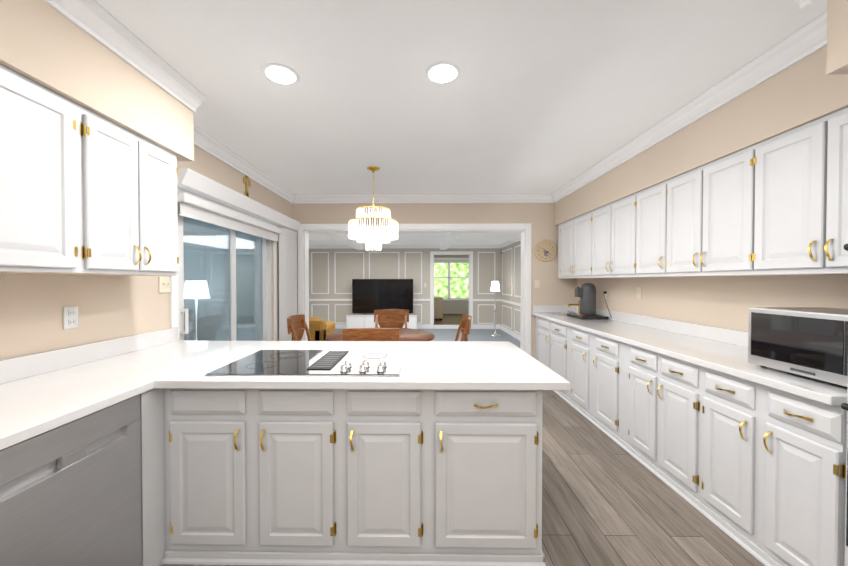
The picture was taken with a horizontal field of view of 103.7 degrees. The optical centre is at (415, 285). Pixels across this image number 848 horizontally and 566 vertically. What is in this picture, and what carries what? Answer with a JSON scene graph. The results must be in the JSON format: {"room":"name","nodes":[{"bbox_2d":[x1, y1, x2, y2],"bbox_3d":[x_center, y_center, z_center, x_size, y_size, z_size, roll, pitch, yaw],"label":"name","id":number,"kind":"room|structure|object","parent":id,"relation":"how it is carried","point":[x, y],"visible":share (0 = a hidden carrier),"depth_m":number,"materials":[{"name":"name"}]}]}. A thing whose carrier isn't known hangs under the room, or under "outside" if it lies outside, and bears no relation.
{"room":"kitchen and dining room","nodes":[
{"label":"kitchen and dining room","id":0,"kind":"room"},
{"bbox_2d":[0,145,291,359],"bbox_3d":[-1.949,0.036,1.736,0.140,2.640,6.720,0,1,1],"label":"wall","id":1,"kind":"structure","parent":0,"point":[33,305],"depth_m":1.94,"materials":[{"name":"beige paint"}]},
{"bbox_2d":[0,64,87,274],"bbox_3d":[-1.709,-0.441,1.290,0.346,0.774,0.484,0,1,1],"label":"upper cabinet","id":2,"kind":"object","parent":1,"relation":"attached to","point":[84,191],"depth_m":1.37,"materials":[{"name":"white wood"}]},
{"bbox_2d":[63,306,77,328],"bbox_3d":[-1.869,0.175,1.807,0.010,0.118,0.075,0,1,1],"label":"electrical outlet","id":3,"kind":"object","parent":1,"relation":"attached to","point":[70,317],"visible":1,"depth_m":1.80,"materials":[{"name":"white plastic"}]},
{"bbox_2d":[88,110,143,275],"bbox_3d":[-1.703,-0.446,1.689,0.346,0.774,0.316,0,1,1],"label":"upper cabinet","id":4,"kind":"object","parent":1,"relation":"attached to","point":[115,153],"depth_m":1.70,"materials":[{"name":"white wood"}]},
{"bbox_2d":[144,139,178,275],"bbox_3d":[-1.699,-0.450,2.002,0.346,0.774,0.310,0,1,1],"label":"upper cabinet","id":5,"kind":"object","parent":1,"relation":"attached to","point":[161,258],"depth_m":1.99,"materials":[{"name":"white wood"}]},
{"bbox_2d":[159,277,170,292],"bbox_3d":[-1.855,-0.003,2.475,0.020,0.118,0.115,0,1,1],"label":"light switch","id":6,"kind":"object","parent":1,"relation":"attached to","point":[164,284],"visible":1,"depth_m":2.46,"materials":[{"name":"beige plastic"}]},
{"bbox_2d":[170,187,276,340],"bbox_3d":[-1.844,0.269,3.458,0.015,2.130,1.860,0,1,1],"label":"door frame","id":7,"kind":"structure","parent":1,"relation":"attached to","point":[174,310],"depth_m":2.66,"materials":[{"name":"white wood"}]},
{"bbox_2d":[178,202,271,340],"bbox_3d":[-1.897,0.306,3.459,0.145,2.056,1.712,0,1,1],"label":"sliding door","id":8,"kind":"structure","parent":1,"relation":"in","point":[224,284],"depth_m":3.28,"materials":[{"name":"clear glass"}]},
{"bbox_2d":[177,192,280,241],"bbox_3d":[-1.794,-0.638,3.446,0.078,0.175,1.780,0,1,1],"label":"roller blind","id":9,"kind":"object","parent":8,"relation":"attached to","point":[196,208],"visible":0.88,"depth_m":3.08,"materials":[{"name":"white plastic"}]},
{"bbox_2d":[177,168,300,230],"bbox_3d":[-1.757,-0.831,3.653,0.150,0.115,2.340,0,1,1],"label":"cornice valance","id":10,"kind":"object","parent":1,"relation":"attached to","point":[191,181],"visible":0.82,"depth_m":3.08,"materials":[{"name":"white wood"}]},
{"bbox_2d":[194,124,294,203],"bbox_3d":[-1.808,-1.248,3.554,0.085,0.112,2.573,0,1,1],"label":"crown molding","id":11,"kind":"structure","parent":1,"relation":"attached to","point":[202,139],"depth_m":3.37,"materials":[{"name":"white wood"}]},
{"bbox_2d":[243,175,250,196],"bbox_3d":[-1.843,-1.088,3.641,0.012,0.230,0.144,0,1,1],"label":"crucifix","id":12,"kind":"object","parent":1,"relation":"attached to","point":[246,182],"visible":0.98,"depth_m":3.62,"materials":[{"name":"gold metal"}]},
{"bbox_2d":[279,227,296,340],"bbox_3d":[-1.754,0.260,4.598,0.078,2.040,0.433,0,1,1],"label":"vertical blinds","id":13,"kind":"object","parent":1,"relation":"attached to","point":[287,273],"visible":0.6,"depth_m":4.46,"materials":[{"name":"fabric"}]},
{"bbox_2d":[309,248,500,328],"bbox_3d":[-0.539,0.056,9.629,5.960,2.400,0.140,0,1,1],"label":"wall","id":14,"kind":"structure","parent":0,"point":[349,267],"depth_m":9.56,"materials":[{"name":"grey paint"}]},
{"bbox_2d":[309,245,498,328],"bbox_3d":[-0.541,0.059,9.523,5.954,2.397,0.071,0,1,1],"label":"trim","id":15,"kind":"structure","parent":14,"relation":"attached to","point":[340,325],"depth_m":9.52,"materials":[{"name":"white wood"}]},
{"bbox_2d":[309,232,520,244],"bbox_3d":[-0.570,-1.146,7.373,6.240,0.060,4.620,0,1,1],"label":"ceiling","id":16,"kind":"structure","parent":0,"point":[416,243],"depth_m":8.86,"materials":[{"name":"white paint"}]},
{"bbox_2d":[309,232,520,249],"bbox_3d":[-0.571,-1.048,7.313,5.954,0.127,4.457,0,1,1],"label":"ceiling beam","id":17,"kind":"structure","parent":16,"relation":"attached to","point":[448,239],"depth_m":7.18,"materials":[{"name":"white paint"}]},
{"bbox_2d":[292,203,576,357],"bbox_3d":[0.272,-0.005,4.996,4.210,2.640,0.140,0,1,1],"label":"wall","id":18,"kind":"structure","parent":0,"point":[553,289],"depth_m":4.91,"materials":[{"name":"beige paint"}]},
{"bbox_2d":[295,194,550,203],"bbox_3d":[0.107,-1.265,4.867,3.877,0.112,0.085,0,1,1],"label":"crown molding","id":19,"kind":"structure","parent":18,"relation":"attached to","point":[299,198],"depth_m":4.86,"materials":[{"name":"white wood"}]},
{"bbox_2d":[535,280,539,287],"bbox_3d":[1.790,-0.014,4.891,0.075,0.118,0.020,0,1,1],"label":"light switch","id":20,"kind":"object","parent":18,"relation":"attached to","point":[537,283],"visible":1,"depth_m":4.89,"materials":[{"name":"beige plastic"}]},
{"bbox_2d":[534,240,556,261],"bbox_3d":[1.910,-0.504,4.881,0.324,0.324,0.026,0,1,1],"label":"wall clock","id":21,"kind":"object","parent":18,"relation":"attached to","point":[545,250],"visible":0.98,"depth_m":4.87,"materials":[{"name":"beige plastic"}]},
{"bbox_2d":[434,314,468,324],"bbox_3d":[1.055,1.208,11.392,3.100,0.150,3.400,0,1,1],"label":"floor","id":22,"kind":"structure","parent":0,"point":[451,319],"depth_m":10.74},
{"bbox_2d":[434,296,442,319],"bbox_3d":[0.670,0.763,11.051,0.420,0.750,0.600,0,1,1],"label":"cart","id":23,"kind":"object","parent":22,"relation":"on","point":[438,307],"visible":0.5,"depth_m":10.75,"materials":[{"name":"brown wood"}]},
{"bbox_2d":[434,255,468,313],"bbox_3d":[1.008,-0.037,13.007,2.960,2.500,0.140,0,1,1],"label":"wall","id":24,"kind":"structure","parent":0,"point":[455,306],"depth_m":12.94,"materials":[{"name":"beige paint"}]},
{"bbox_2d":[434,258,468,299],"bbox_3d":[1.307,-0.202,12.965,1.900,1.710,0.130,0,1,1],"label":"room window","id":25,"kind":"structure","parent":24,"relation":"in","point":[451,260],"depth_m":12.94,"materials":[{"name":"glass"}]},
{"bbox_2d":[96,0,826,193],"bbox_3d":[0.225,-1.312,1.619,4.490,0.060,6.860,0,1,1],"label":"ceiling","id":26,"kind":"structure","parent":0,"point":[543,96],"depth_m":2.06,"materials":[{"name":"white paint"}]},
{"bbox_2d":[0,0,193,160],"bbox_3d":[-1.716,-1.041,0.316,0.357,0.444,3.907,0,1,1],"label":"soffit","id":27,"kind":"structure","parent":26,"relation":"attached to","point":[44,44],"depth_m":1.54,"materials":[{"name":"beige paint"}]},
{"bbox_2d":[43,0,205,111],"bbox_3d":[-1.495,-1.207,0.310,0.085,0.112,3.907,0,1,1],"label":"crown molding","id":28,"kind":"structure","parent":27,"relation":"attached to","point":[96,20],"depth_m":1.70,"materials":[{"name":"white wood"}]},
{"bbox_2d":[261,63,298,85],"bbox_3d":[-0.824,-1.281,2.034,0.216,0.008,0.216,0,1,1],"label":"recessed light","id":29,"kind":"object","parent":26,"relation":"in","point":[280,74],"visible":1,"depth_m":2.02,"materials":[{"name":"white plastic"}]},
{"bbox_2d":[348,166,397,250],"bbox_3d":[-0.471,-0.847,3.725,0.555,0.919,0.555,0,1,1],"label":"chandelier","id":30,"kind":"object","parent":26,"relation":"hanging from","point":[376,235],"visible":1,"depth_m":3.58,"materials":[{"name":"clear glass"}]},
{"bbox_2d":[425,62,460,84],"bbox_3d":[0.166,-1.281,2.021,0.216,0.008,0.216,0,1,1],"label":"recessed light","id":31,"kind":"object","parent":26,"relation":"in","point":[441,73],"visible":1,"depth_m":2.02,"materials":[{"name":"white plastic"}]},
{"bbox_2d":[555,45,847,224],"bbox_3d":[2.184,-1.076,3.094,0.327,0.444,3.577,0,1,1],"label":"soffit","id":32,"kind":"structure","parent":26,"relation":"attached to","point":[805,90],"depth_m":2.12,"materials":[{"name":"beige paint"}]},
{"bbox_2d":[551,11,826,202],"bbox_3d":[1.972,-1.242,3.052,0.097,0.112,3.473,0,1,1],"label":"crown molding","id":33,"kind":"structure","parent":32,"relation":"attached to","point":[811,37],"depth_m":2.13,"materials":[{"name":"white wood"}]},
{"bbox_2d":[826,0,847,74],"bbox_3d":[1.959,-1.038,-0.185,0.687,0.437,3.007,0,1,1],"label":"wall","id":34,"kind":"structure","parent":26,"relation":"attached to","point":[837,37],"depth_m":1.29,"materials":[{"name":"beige paint"}]},
{"bbox_2d":[795,0,815,9],"bbox_3d":[1.574,-1.201,-0.139,0.085,0.112,3.092,0,1,1],"label":"crown molding","id":35,"kind":"structure","parent":34,"relation":"attached to","point":[803,4],"depth_m":1.39,"materials":[{"name":"white wood"}]},
{"bbox_2d":[160,329,764,565],"bbox_3d":[-0.618,1.353,3.975,6.240,0.050,11.480,0,1,1],"label":"floor","id":36,"kind":"structure","parent":0,"point":[607,500],"depth_m":2.01,"materials":[{"name":"grey wood"}]},
{"bbox_2d":[0,395,141,565],"bbox_3d":[-1.554,0.925,1.209,0.625,0.875,0.597,0,1,1],"label":"dishwasher","id":37,"kind":"object","parent":36,"relation":"on","point":[70,493],"visible":0.92,"depth_m":1.22,"materials":[{"name":"grey metal"}]},
{"bbox_2d":[139,388,162,565],"bbox_3d":[-1.550,0.915,2.047,0.642,0.876,1.070,0,1,1],"label":"base cabinet","id":38,"kind":"object","parent":36,"relation":"on","point":[151,401],"depth_m":1.56,"materials":[{"name":"white wood"}]},
{"bbox_2d":[163,388,254,564],"bbox_3d":[-1.011,0.914,2.073,0.437,0.876,0.904,0,1,1],"label":"base cabinet","id":39,"kind":"object","parent":36,"relation":"on","point":[209,517],"depth_m":1.62,"materials":[{"name":"white wood"}]},
{"bbox_2d":[251,389,342,565],"bbox_3d":[-0.577,0.914,2.067,0.431,0.876,0.904,0,1,1],"label":"base cabinet","id":40,"kind":"object","parent":36,"relation":"on","point":[337,477],"depth_m":1.62,"materials":[{"name":"white wood"}]},
{"bbox_2d":[287,314,311,340],"bbox_3d":[-1.115,0.841,3.856,0.653,0.977,0.490,0,1,1],"label":"dining chair","id":41,"kind":"object","parent":36,"relation":"on","point":[295,323],"visible":0.27,"depth_m":3.93,"materials":[{"name":"brown wood"}]},
{"bbox_2d":[309,317,334,340],"bbox_3d":[-2.502,0.940,6.196,1.830,0.720,0.900,0,1,1],"label":"armchair","id":42,"kind":"object","parent":36,"relation":"on","point":[320,329],"visible":0.15,"depth_m":5.75,"materials":[{"name":"yellow fabric"}]},
{"bbox_2d":[342,328,399,340],"bbox_3d":[-0.379,0.850,3.140,0.490,0.977,0.653,0,1,1],"label":"dining chair","id":43,"kind":"object","parent":36,"relation":"on","point":[371,334],"visible":0.1,"depth_m":2.83,"materials":[{"name":"brown wood"}]},
{"bbox_2d":[326,328,434,340],"bbox_3d":[-0.391,0.946,3.767,1.210,0.768,1.210,0,1,1],"label":"dining table","id":44,"kind":"object","parent":36,"relation":"on","point":[407,334],"visible":0.1,"depth_m":3.72,"materials":[{"name":"brown wood"}]},
{"bbox_2d":[345,313,417,328],"bbox_3d":[-0.924,1.037,9.311,1.980,0.445,0.470,0,1,1],"label":"tv console","id":45,"kind":"object","parent":36,"relation":"on","point":[358,320],"visible":0.6,"depth_m":9.09,"materials":[{"name":"white wood"}]},
{"bbox_2d":[352,279,412,314],"bbox_3d":[-0.914,0.322,9.287,1.700,0.983,0.240,0,1,1],"label":"screen","id":46,"kind":"object","parent":45,"relation":"on","point":[370,295],"visible":0.79,"depth_m":9.26,"materials":[{"name":"black plastic"}]},
{"bbox_2d":[343,389,430,565],"bbox_3d":[-0.147,0.915,2.061,0.428,0.876,0.904,0,1,1],"label":"base cabinet","id":47,"kind":"object","parent":36,"relation":"on","point":[387,433],"depth_m":1.61,"materials":[{"name":"white wood"}]},
{"bbox_2d":[374,309,408,327],"bbox_3d":[-0.341,0.833,4.430,0.490,0.977,0.653,0,1,1],"label":"dining chair","id":48,"kind":"object","parent":36,"relation":"on","point":[391,318],"visible":0.29,"depth_m":4.70,"materials":[{"name":"brown wood"}]},
{"bbox_2d":[455,315,471,340],"bbox_3d":[0.316,0.841,3.856,0.653,0.977,0.490,0,1,1],"label":"dining chair","id":49,"kind":"object","parent":36,"relation":"on","point":[465,323],"visible":0.27,"depth_m":3.90,"materials":[{"name":"brown wood"}]},
{"bbox_2d":[431,390,545,565],"bbox_3d":[0.344,0.915,2.054,0.554,0.876,0.904,0,1,1],"label":"base cabinet","id":50,"kind":"object","parent":36,"relation":"on","point":[486,445],"depth_m":1.61,"materials":[{"name":"white wood"}]},
{"bbox_2d":[490,281,499,335],"bbox_3d":[2.014,0.586,8.420,0.260,1.370,0.260,0,1,1],"label":"floor lamp","id":51,"kind":"object","parent":36,"relation":"on","point":[495,286],"visible":1,"depth_m":8.36,"materials":[{"name":"silver metal"}]},
{"bbox_2d":[535,316,546,365],"bbox_3d":[2.055,0.882,4.611,0.626,0.876,0.597,0,1,1],"label":"base cabinet","id":52,"kind":"object","parent":36,"relation":"on","point":[540,323],"depth_m":4.62,"materials":[{"name":"white wood"}]},
{"bbox_2d":[547,320,566,401],"bbox_3d":[2.047,0.889,4.041,0.626,0.876,0.543,0,1,1],"label":"base cabinet","id":53,"kind":"object","parent":36,"relation":"on","point":[556,332],"depth_m":4.07,"materials":[{"name":"white wood"}]},
{"bbox_2d":[567,326,586,417],"bbox_3d":[2.040,0.896,3.518,0.626,0.876,0.504,0,1,1],"label":"base cabinet","id":54,"kind":"object","parent":36,"relation":"on","point":[576,338],"depth_m":3.55,"materials":[{"name":"white wood"}]},
{"bbox_2d":[587,332,618,443],"bbox_3d":[2.033,0.902,3.013,0.626,0.876,0.506,0,1,1],"label":"base cabinet","id":55,"kind":"object","parent":36,"relation":"on","point":[602,352],"depth_m":3.05,"materials":[{"name":"white wood"}]},
{"bbox_2d":[619,341,654,470],"bbox_3d":[2.027,0.908,2.558,0.626,0.876,0.403,0,1,1],"label":"base cabinet","id":56,"kind":"object","parent":36,"relation":"on","point":[636,364],"depth_m":2.58,"materials":[{"name":"white wood"}]},
{"bbox_2d":[651,352,694,506],"bbox_3d":[2.022,0.913,2.179,0.626,0.876,0.355,0,1,1],"label":"base cabinet","id":57,"kind":"object","parent":36,"relation":"on","point":[673,430],"depth_m":2.20,"materials":[{"name":"white wood"}]},
{"bbox_2d":[695,364,750,553],"bbox_3d":[2.017,0.918,1.827,0.626,0.876,0.350,0,1,1],"label":"base cabinet","id":58,"kind":"object","parent":36,"relation":"on","point":[722,400],"depth_m":1.84,"materials":[{"name":"white wood"}]},
{"bbox_2d":[751,381,846,565],"bbox_3d":[2.012,0.922,1.494,0.626,0.876,0.316,0,1,1],"label":"base cabinet","id":59,"kind":"object","parent":36,"relation":"on","point":[756,470],"depth_m":1.49,"materials":[{"name":"white wood"}]},
{"bbox_2d":[532,305,846,405],"bbox_3d":[2.019,0.390,3.116,0.657,0.143,3.574,0,1,1],"label":"countertop","id":60,"kind":"structure","parent":59,"relation":"on","point":[723,350],"depth_m":2.42,"materials":[{"name":"white stone"}]},
{"bbox_2d":[550,313,566,315],"bbox_3d":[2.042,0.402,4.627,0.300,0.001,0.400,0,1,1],"label":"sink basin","id":61,"kind":"object","parent":60,"relation":"in","point":[565,314],"visible":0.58,"depth_m":4.70,"materials":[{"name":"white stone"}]},
{"bbox_2d":[567,300,579,312],"bbox_3d":[2.182,0.278,4.563,0.195,0.252,0.060,0,1,1],"label":"faucet","id":62,"kind":"object","parent":60,"relation":"on","point":[569,305],"visible":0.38,"depth_m":4.55,"materials":[{"name":"gold metal"}]},
{"bbox_2d":[567,283,608,318],"bbox_3d":[2.154,0.191,4.187,0.324,0.436,0.410,0,1,1],"label":"coffee machine","id":63,"kind":"object","parent":60,"relation":"on","point":[585,293],"visible":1,"depth_m":4.12,"materials":[{"name":"black plastic"}]},
{"bbox_2d":[748,307,847,386],"bbox_3d":[2.027,0.283,1.567,0.424,0.317,0.515,0,1,1],"label":"microwave","id":64,"kind":"object","parent":60,"relation":"on","point":[811,342],"visible":1,"depth_m":1.57,"materials":[{"name":"silver metal"}]},
{"bbox_2d":[841,244,847,565],"bbox_3d":[1.960,0.272,0.923,0.715,2.190,0.756,0,1,1],"label":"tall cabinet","id":65,"kind":"object","parent":36,"relation":"on","point":[844,406],"visible":1,"depth_m":1.31,"materials":[{"name":"wood"}]},
{"bbox_2d":[501,241,847,334],"bbox_3d":[2.456,-0.014,5.686,0.140,2.640,14.740,0,1,1],"label":"wall","id":66,"kind":"structure","parent":0,"point":[727,302],"depth_m":2.72,"materials":[{"name":"beige paint"}]},
{"bbox_2d":[499,241,520,340],"bbox_3d":[2.371,0.088,7.248,0.068,2.397,4.380,0,1,1],"label":"trim","id":67,"kind":"structure","parent":66,"relation":"attached to","point":[508,331],"depth_m":8.44,"materials":[{"name":"white wood"}]},
{"bbox_2d":[558,219,573,278],"bbox_3d":[2.205,-0.482,4.552,0.326,0.774,0.522,0,1,1],"label":"upper cabinet","id":68,"kind":"object","parent":66,"relation":"attached to","point":[563,228],"depth_m":4.57,"materials":[{"name":"white wood"}]},
{"bbox_2d":[570,212,589,278],"bbox_3d":[2.198,-0.476,4.064,0.326,0.774,0.453,0,1,1],"label":"upper cabinet","id":69,"kind":"object","parent":66,"relation":"attached to","point":[580,229],"depth_m":4.11,"materials":[{"name":"white wood"}]},
{"bbox_2d":[590,204,609,277],"bbox_3d":[2.192,-0.471,3.646,0.326,0.774,0.384,0,1,1],"label":"upper cabinet","id":70,"kind":"object","parent":66,"relation":"attached to","point":[600,217],"depth_m":3.65,"materials":[{"name":"white wood"}]},
{"bbox_2d":[610,194,633,277],"bbox_3d":[2.187,-0.466,3.255,0.326,0.774,0.398,0,1,1],"label":"upper cabinet","id":71,"kind":"object","parent":66,"relation":"attached to","point":[622,210],"depth_m":3.26,"materials":[{"name":"white wood"}]},
{"bbox_2d":[637,287,641,298],"bbox_3d":[2.343,0.084,3.498,0.020,0.118,0.075,0,1,1],"label":"light switch","id":72,"kind":"object","parent":66,"relation":"attached to","point":[639,292],"visible":1,"depth_m":3.49,"materials":[{"name":"beige plastic"}]},
{"bbox_2d":[634,183,661,277],"bbox_3d":[2.181,-0.461,2.868,0.326,0.774,0.376,0,1,1],"label":"upper cabinet","id":73,"kind":"object","parent":66,"relation":"attached to","point":[647,202],"depth_m":2.89,"materials":[{"name":"white wood"}]},
{"bbox_2d":[662,168,697,276],"bbox_3d":[2.176,-0.456,2.509,0.326,0.774,0.341,0,1,1],"label":"upper cabinet","id":74,"kind":"object","parent":66,"relation":"attached to","point":[679,193],"depth_m":2.53,"materials":[{"name":"white wood"}]},
{"bbox_2d":[698,147,749,276],"bbox_3d":[2.172,-0.452,2.158,0.326,0.774,0.362,0,1,1],"label":"upper cabinet","id":75,"kind":"object","parent":66,"relation":"attached to","point":[723,183],"depth_m":2.17,"materials":[{"name":"white wood"}]},
{"bbox_2d":[746,119,817,275],"bbox_3d":[2.167,-0.447,1.802,0.326,0.774,0.350,0,1,1],"label":"upper cabinet","id":76,"kind":"object","parent":66,"relation":"attached to","point":[776,205],"depth_m":1.81,"materials":[{"name":"white wood"}]},
{"bbox_2d":[818,107,847,274],"bbox_3d":[2.162,-0.443,1.472,0.326,0.774,0.311,0,1,1],"label":"upper cabinet","id":77,"kind":"object","parent":66,"relation":"attached to","point":[832,128],"depth_m":1.60,"materials":[{"name":"white wood"}]},
{"label":"outside","id":78,"kind":"structure","parent":0,"visible":0},
{"bbox_2d":[434,263,468,297],"bbox_3d":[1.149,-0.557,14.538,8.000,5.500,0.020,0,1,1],"label":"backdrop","id":79,"kind":"structure","parent":78,"point":[460,282],"depth_m":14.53,"materials":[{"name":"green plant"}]},
{"bbox_3d":[-1.562,0.945,-0.356,0.686,0.875,2.517,0,1,1],"label":"base cabinet","id":80,"kind":"object","parent":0,"visible":0},
{"bbox_2d":[0,327,255,449],"bbox_3d":[-1.562,0.424,0.480,0.662,0.143,4.203,0,1,1],"label":"countertop","id":81,"kind":"structure","parent":80,"relation":"on","point":[42,392],"depth_m":1.58,"materials":[{"name":"white stone"}]},
{"bbox_2d":[156,341,569,389],"bbox_3d":[-0.233,0.456,2.049,1.897,0.038,1.031,0,1,1],"label":"countertop","id":82,"kind":"structure","parent":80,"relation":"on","point":[427,365],"depth_m":1.68,"materials":[{"name":"white stone"}]},
{"bbox_2d":[204,350,404,375],"bbox_3d":[-0.549,0.420,1.905,0.955,0.036,0.575,0,1,1],"label":"cooktop","id":83,"kind":"object","parent":82,"relation":"in","point":[324,363],"visible":1,"depth_m":1.81,"materials":[{"name":"black glass"}]},
{"bbox_3d":[-0.673,0.114,5.015,6.100,2.400,0.150,0,1,1],"label":"wall","id":84,"kind":"structure","parent":0,"visible":0},
{"bbox_2d":[298,223,531,355],"bbox_3d":[-0.021,0.204,5.009,3.445,2.221,0.193,0,1,1],"label":"door frame","id":85,"kind":"structure","parent":84,"relation":"attached to","point":[305,230],"depth_m":4.92,"materials":[{"name":"white wood"}]}
]}

